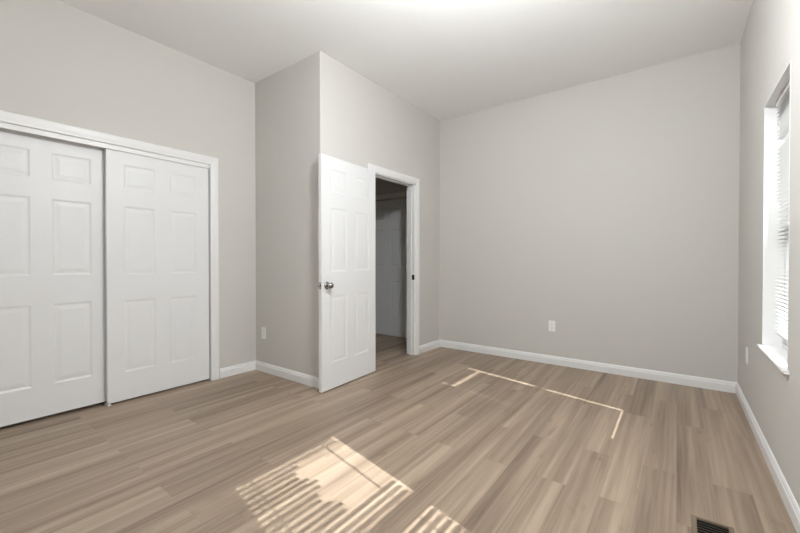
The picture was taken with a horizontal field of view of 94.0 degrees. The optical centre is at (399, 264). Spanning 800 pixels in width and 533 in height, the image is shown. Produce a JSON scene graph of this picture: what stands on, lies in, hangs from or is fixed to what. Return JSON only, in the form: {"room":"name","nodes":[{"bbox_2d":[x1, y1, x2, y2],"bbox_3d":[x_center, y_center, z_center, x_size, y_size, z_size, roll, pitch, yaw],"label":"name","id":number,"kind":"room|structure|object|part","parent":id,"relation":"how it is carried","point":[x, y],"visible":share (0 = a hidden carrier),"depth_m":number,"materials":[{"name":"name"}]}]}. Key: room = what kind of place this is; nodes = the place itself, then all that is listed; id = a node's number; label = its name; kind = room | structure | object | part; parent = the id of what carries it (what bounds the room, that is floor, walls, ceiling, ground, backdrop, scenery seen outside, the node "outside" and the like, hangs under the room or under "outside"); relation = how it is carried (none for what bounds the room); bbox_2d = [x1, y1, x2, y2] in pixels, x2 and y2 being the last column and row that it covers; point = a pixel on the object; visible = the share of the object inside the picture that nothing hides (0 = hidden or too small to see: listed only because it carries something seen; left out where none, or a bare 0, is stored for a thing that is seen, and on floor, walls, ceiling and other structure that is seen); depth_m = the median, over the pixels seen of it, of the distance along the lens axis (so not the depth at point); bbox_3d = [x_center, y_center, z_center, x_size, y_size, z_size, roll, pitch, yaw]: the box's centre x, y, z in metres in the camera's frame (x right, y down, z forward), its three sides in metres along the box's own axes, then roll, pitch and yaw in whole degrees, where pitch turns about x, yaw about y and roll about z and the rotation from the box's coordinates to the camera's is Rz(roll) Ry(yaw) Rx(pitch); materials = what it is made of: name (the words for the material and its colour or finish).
{"room":"empty bedroom","nodes":[
{"label":"empty bedroom","id":0,"kind":"room"},
{"bbox_2d":[0,0,255,377],"bbox_3d":[-2.384,-0.381,2.776,0.115,2.962,2.809,0,1,37],"label":"wall","id":1,"kind":"structure","parent":0,"point":[60,62],"depth_m":3.09,"materials":[{"name":"beige paint"}]},
{"bbox_2d":[0,128,105,426],"bbox_3d":[-2.538,0.087,2.637,0.034,1.980,0.780,0,1,37],"label":"door","id":2,"kind":"structure","parent":1,"relation":"in","point":[53,279],"depth_m":2.66,"materials":[{"name":"white paint"}]},
{"bbox_2d":[0,110,218,405],"bbox_3d":[-2.277,0.050,2.910,0.132,2.098,1.682,0,1,37],"label":"closet frame","id":3,"kind":"object","parent":1,"relation":"attached to","point":[8,120],"visible":0.9,"depth_m":3.21,"materials":[{"name":"white wood"}]},
{"bbox_2d":[105,148,208,403],"bbox_3d":[-2.043,0.090,3.200,0.034,1.980,0.780,0,1,37],"label":"door","id":4,"kind":"structure","parent":1,"relation":"in","point":[157,210],"depth_m":3.14,"materials":[{"name":"white paint"}]},
{"bbox_2d":[220,360,255,378],"bbox_3d":[-1.608,1.045,3.722,0.014,0.092,0.385,0,1,37],"label":"baseboard","id":5,"kind":"structure","parent":1,"relation":"attached to","point":[248,366],"depth_m":3.70,"materials":[{"name":"white wood"}]},
{"bbox_2d":[255,51,439,377],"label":"wall","id":6,"kind":"structure","parent":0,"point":[317,104],"depth_m":3.63,"materials":[{"name":"beige paint"}]},
{"bbox_2d":[262,327,265,338],"bbox_3d":[-1.386,0.699,3.789,0.072,0.117,0.008,0,1,37],"label":"wall outlet","id":7,"kind":"object","parent":6,"relation":"attached to","point":[263,328],"visible":1,"depth_m":3.78,"materials":[{"name":"white plastic"}]},
{"bbox_2d":[256,360,318,388],"bbox_3d":[-1.096,1.047,3.572,1.014,0.092,0.014,0,1,37],"label":"baseboard","id":8,"kind":"structure","parent":6,"relation":"attached to","point":[302,378],"depth_m":3.54,"materials":[{"name":"white wood"}]},
{"bbox_2d":[317,153,375,392],"bbox_3d":[-0.470,0.073,3.472,0.163,2.022,0.772,0,1,33],"label":"door","id":9,"kind":"structure","parent":6,"relation":"in","point":[346,285],"depth_m":3.40,"materials":[{"name":"white paint"}]},
{"bbox_3d":[-0.597,0.181,3.180,0.056,0.055,0.055,0,1,33],"label":"knob","id":10,"kind":"part","parent":9,"relation":"part of","materials":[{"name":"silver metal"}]},
{"bbox_2d":[367,163,418,354],"bbox_3d":[-0.101,0.032,4.170,0.149,2.111,0.929,0,1,37],"label":"door frame","id":11,"kind":"structure","parent":6,"relation":"attached to","point":[412,183],"depth_m":4.46,"materials":[{"name":"white wood"}]},
{"bbox_2d":[419,339,439,353],"bbox_3d":[0.381,1.036,4.718,0.014,0.092,0.488,0,1,37],"label":"baseboard","id":12,"kind":"structure","parent":6,"relation":"attached to","point":[432,345],"depth_m":4.69,"materials":[{"name":"white wood"}]},
{"bbox_2d":[375,178,406,201],"bbox_3d":[0.923,-0.400,4.821,5.115,2.962,0.100,0,1,37],"label":"wall","id":13,"kind":"structure","parent":0,"point":[382,187],"depth_m":5.59,"materials":[{"name":"beige paint"}]},
{"bbox_2d":[375,198,406,337],"bbox_3d":[-0.178,0.049,5.620,0.764,2.030,0.035,0,1,37],"label":"door","id":14,"kind":"structure","parent":13,"relation":"in","point":[390,215],"depth_m":5.57,"materials":[{"name":"white paint"}]},
{"bbox_2d":[375,191,406,199],"bbox_3d":[-0.201,0.011,5.589,0.918,2.128,0.017,0,1,37],"label":"door frame","id":15,"kind":"structure","parent":13,"relation":"attached to","point":[398,194],"depth_m":5.52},
{"bbox_2d":[0,333,796,532],"bbox_3d":[-0.570,1.160,2.786,5.370,0.120,5.170,0,1,37],"label":"floor","id":16,"kind":"structure","parent":0,"point":[439,439],"depth_m":2.11,"materials":[{"name":"brown wood"}]},
{"bbox_2d":[691,515,734,532],"bbox_3d":[1.261,1.108,1.495,0.143,0.006,0.288,0,1,37],"label":"floor vent","id":17,"kind":"object","parent":16,"relation":"in","point":[698,524],"visible":1,"depth_m":1.57,"materials":[{"name":"brown metal"}]},
{"bbox_2d":[58,0,752,120],"bbox_3d":[-0.570,-1.922,2.758,5.370,0.120,5.170,0,1,37],"label":"ceiling","id":18,"kind":"structure","parent":0,"point":[447,59],"depth_m":3.05,"materials":[{"name":"paint"}]},
{"bbox_2d":[440,43,740,382],"bbox_3d":[1.748,-0.393,4.067,3.199,2.962,0.122,0,1,37],"label":"wall","id":19,"kind":"structure","parent":0,"point":[606,210],"depth_m":3.76,"materials":[{"name":"beige paint"}]},
{"bbox_2d":[548,320,554,331],"bbox_3d":[1.656,0.672,4.064,0.072,0.117,0.008,0,1,37],"label":"wall outlet","id":20,"kind":"object","parent":19,"relation":"attached to","point":[551,324],"visible":1,"depth_m":4.07,"materials":[{"name":"white plastic"}]},
{"bbox_2d":[440,339,736,392],"bbox_3d":[1.692,1.042,4.037,2.929,0.092,0.014,0,1,37],"label":"baseboard","id":21,"kind":"structure","parent":19,"relation":"attached to","point":[700,382],"depth_m":3.76,"materials":[{"name":"white wood"}]},
{"bbox_2d":[738,0,799,506],"bbox_3d":[1.484,-0.367,1.165,0.155,2.962,4.848,0,1,37],"label":"wall","id":22,"kind":"structure","parent":0,"point":[770,40],"depth_m":2.23,"materials":[{"name":"beige paint"}]},
{"bbox_2d":[746,347,747,363],"bbox_3d":[2.552,0.670,2.744,0.008,0.117,0.072,0,1,37],"label":"wall outlet","id":23,"kind":"object","parent":22,"relation":"attached to","point":[746,347],"visible":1,"depth_m":2.72,"materials":[{"name":"white plastic"}]},
{"bbox_2d":[736,383,799,532],"bbox_3d":[1.417,1.068,1.228,0.014,0.092,4.848,0,1,37],"label":"baseboard","id":24,"kind":"structure","parent":22,"relation":"attached to","point":[792,507],"depth_m":1.94,"materials":[{"name":"white wood"}]},
{"bbox_2d":[756,60,790,374],"bbox_3d":[2.053,-0.221,1.954,0.174,1.453,0.710,0,1,37],"label":"window","id":25,"kind":"structure","parent":22,"relation":"in","point":[773,346],"depth_m":2.22,"materials":[{"name":"white plastic"}]},
{"bbox_3d":[2.027,0.498,1.980,0.109,0.014,0.710,0,1,37],"label":"sill","id":26,"kind":"part","parent":25,"relation":"part of","materials":[{"name":"white wood"}]},
{"bbox_2d":[775,80,789,341],"bbox_3d":[2.039,-0.269,1.959,0.044,1.346,0.530,0,1,37],"label":"window blind","id":27,"kind":"object","parent":25,"relation":"attached to","point":[783,101],"visible":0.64,"depth_m":2.06,"materials":[{"name":"white plastic"}]},
{"bbox_3d":[2.044,0.398,1.961,0.024,0.012,0.530,0,1,37],"label":"rail","id":28,"kind":"part","parent":27,"relation":"part of","materials":[{"name":"white plastic"}]},
{"bbox_3d":[2.149,-0.263,2.095,0.029,1.312,0.002,0,1,37],"label":"ladder cord","id":29,"kind":"part","parent":27,"relation":"part of","materials":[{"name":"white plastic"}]},
{"bbox_3d":[2.097,-0.225,1.921,0.065,1.445,0.650,0,1,37],"label":"frame","id":30,"kind":"part","parent":25,"relation":"part of","materials":[{"name":"white plastic"}]},
{"bbox_3d":[2.085,0.135,1.933,0.022,0.665,0.610,0,1,37],"label":"sash","id":31,"kind":"part","parent":25,"relation":"part of","materials":[{"name":"white plastic"}]}
]}

